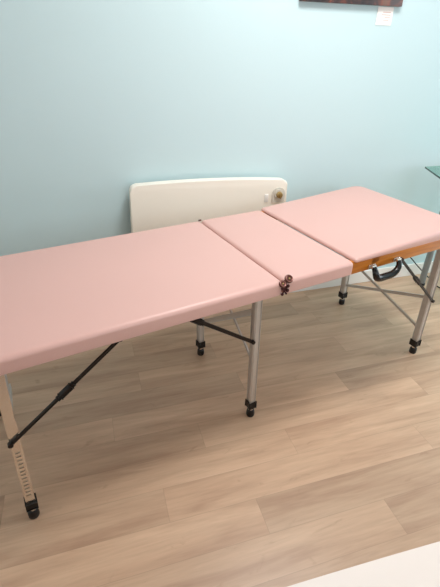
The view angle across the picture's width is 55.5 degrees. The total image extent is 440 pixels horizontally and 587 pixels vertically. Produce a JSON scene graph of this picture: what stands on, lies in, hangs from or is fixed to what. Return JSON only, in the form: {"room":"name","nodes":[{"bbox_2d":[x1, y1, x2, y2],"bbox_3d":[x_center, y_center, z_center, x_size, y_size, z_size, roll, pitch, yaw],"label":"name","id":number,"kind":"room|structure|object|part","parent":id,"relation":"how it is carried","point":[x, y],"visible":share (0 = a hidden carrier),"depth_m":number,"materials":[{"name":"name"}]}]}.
{"room":"massage room","nodes":[
{"label":"massage room","id":0,"kind":"room"},
{"bbox_2d":[0,273,439,586],"bbox_3d":[0.736,0.921,1.016,4.800,0.001,3.634,-8,32,-15],"label":"floor","id":1,"kind":"structure","parent":0,"point":[153,470],"depth_m":1.54,"materials":[{"name":"brown wood"}]},
{"bbox_2d":[0,186,439,518],"bbox_3d":[0.052,0.098,1.689,1.865,0.694,0.636,-15,35,-25],"label":"table","id":2,"kind":"object","parent":1,"relation":"on","point":[57,302],"visible":1,"depth_m":1.41,"materials":[{"name":"pink leather"}]},
{"bbox_3d":[-0.569,0.413,1.161,0.049,0.539,0.029,-15,35,-25],"label":"leg","id":3,"kind":"part","parent":2,"relation":"part of","materials":[{"name":"metal"}]},
{"bbox_2d":[0,222,280,375],"bbox_3d":[-0.348,-0.046,1.362,0.928,0.052,0.600,-15,35,-25],"label":"cushion","id":4,"kind":"object","parent":2,"relation":"on","point":[57,302],"depth_m":1.27,"materials":[{"name":"pink leather"}]},
{"bbox_3d":[-0.090,0.009,1.859,0.034,0.538,0.030,-15,35,-25],"label":"leg","id":5,"kind":"part","parent":2,"relation":"part of","materials":[{"name":"metal"}]},
{"bbox_3d":[0.125,0.209,1.532,0.037,0.538,0.030,-15,35,-25],"label":"leg","id":6,"kind":"part","parent":2,"relation":"part of","materials":[{"name":"metal"}]},
{"bbox_2d":[201,211,352,292],"bbox_3d":[0.193,-0.191,1.626,0.304,0.054,0.600,-15,35,-25],"label":"cushion","id":7,"kind":"object","parent":2,"relation":"on","point":[297,261],"depth_m":1.53,"materials":[{"name":"pink leather"}]},
{"bbox_3d":[0.705,-0.240,2.269,0.061,0.582,0.033,-15,35,-25],"label":"leg","id":8,"kind":"part","parent":2,"relation":"part of","materials":[{"name":"metal"}]},
{"bbox_2d":[261,186,439,262],"bbox_3d":[0.590,-0.331,1.800,0.596,0.048,0.598,-15,35,-25],"label":"cushion","id":9,"kind":"object","parent":2,"relation":"on","point":[360,224],"depth_m":1.72,"materials":[{"name":"pink leather"}]},
{"bbox_3d":[0.573,-0.287,1.814,0.593,0.051,0.580,-15,35,-25],"label":"wooden frame","id":10,"kind":"part","parent":2,"relation":"part of","materials":[{"name":"orange wood"}]},
{"bbox_3d":[0.618,-0.082,1.545,0.150,0.061,0.036,-15,35,-25],"label":"carry handle","id":11,"kind":"part","parent":2,"relation":"part of","materials":[{"name":"black plastic"}]},
{"bbox_3d":[0.950,-0.008,1.891,0.059,0.582,0.033,-15,35,-25],"label":"leg","id":12,"kind":"part","parent":2,"relation":"part of","materials":[{"name":"metal"}]},
{"bbox_2d":[288,541,439,586],"bbox_3d":[0.203,0.852,0.523,1.930,0.600,0.640,-6,32,-13],"label":"table","id":13,"kind":"object","parent":1,"relation":"on","point":[420,566],"visible":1,"depth_m":0.65,"materials":[{"name":"white plastic"}]},
{"bbox_2d":[417,167,439,285],"bbox_3d":[1.586,-0.294,2.357,1.150,0.750,0.534,-8,32,-15],"label":"glass desk","id":14,"kind":"object","parent":1,"relation":"on","point":[429,256],"visible":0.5,"depth_m":2.59,"materials":[{"name":"glass"}]},
{"bbox_3d":[1.296,-0.378,2.487,0.038,0.728,0.037,-8,32,-15],"label":"leg","id":15,"kind":"part","parent":14,"relation":"part of","materials":[{"name":"grey metal"}]},
{"bbox_2d":[0,0,439,267],"bbox_3d":[0.214,-1.082,1.910,4.800,2.500,0.120,-8,32,-15],"label":"wall","id":16,"kind":"structure","parent":0,"point":[99,99],"depth_m":1.89,"materials":[{"name":"paint"}]},
{"bbox_2d":[129,177,286,232],"bbox_3d":[-0.047,-0.368,2.109,0.812,0.418,0.109,-8,32,-15],"label":"heater","id":17,"kind":"object","parent":16,"relation":"attached to","point":[157,204],"visible":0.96,"depth_m":2.01,"materials":[{"name":"metal"}]},
{"bbox_2d":[264,194,268,201],"bbox_3d":[0.234,-0.481,2.110,0.020,0.040,0.004,-8,32,-15],"label":"switch","id":18,"kind":"object","parent":17,"relation":"attached to","point":[266,196],"depth_m":2.11,"materials":[{"name":"white paint"}]},
{"bbox_3d":[0.296,-0.500,2.119,0.070,0.075,0.004,-8,32,-15],"label":"control plate","id":19,"kind":"part","parent":17,"relation":"part of","materials":[{"name":"plastic"}]},
{"bbox_3d":[0.302,-0.494,2.103,0.034,0.034,0.021,-8,32,-15],"label":"dial knob","id":20,"kind":"part","parent":17,"relation":"part of","materials":[{"name":"gold metal"}]},
{"bbox_2d":[299,0,402,6],"bbox_3d":[0.585,-1.428,1.747,0.506,0.360,0.022,-8,32,-15],"label":"framed picture","id":21,"kind":"object","parent":16,"relation":"attached to","point":[394,3],"visible":1,"depth_m":1.85,"materials":[{"name":"paint"}]},
{"bbox_2d":[284,261,432,293],"bbox_3d":[0.207,-0.012,2.474,4.800,0.085,0.015,-8,32,-15],"label":"baseboard","id":22,"kind":"structure","parent":16,"relation":"attached to","point":[359,277],"depth_m":2.67,"materials":[{"name":"white paint"}]},
{"bbox_2d":[375,7,393,25],"bbox_3d":[0.754,-1.270,1.915,0.082,0.070,0.002,-8,32,-15],"label":"wall label","id":23,"kind":"object","parent":16,"relation":"attached to","point":[384,14],"visible":1,"depth_m":1.91,"materials":[{"name":"paper"}]}
]}

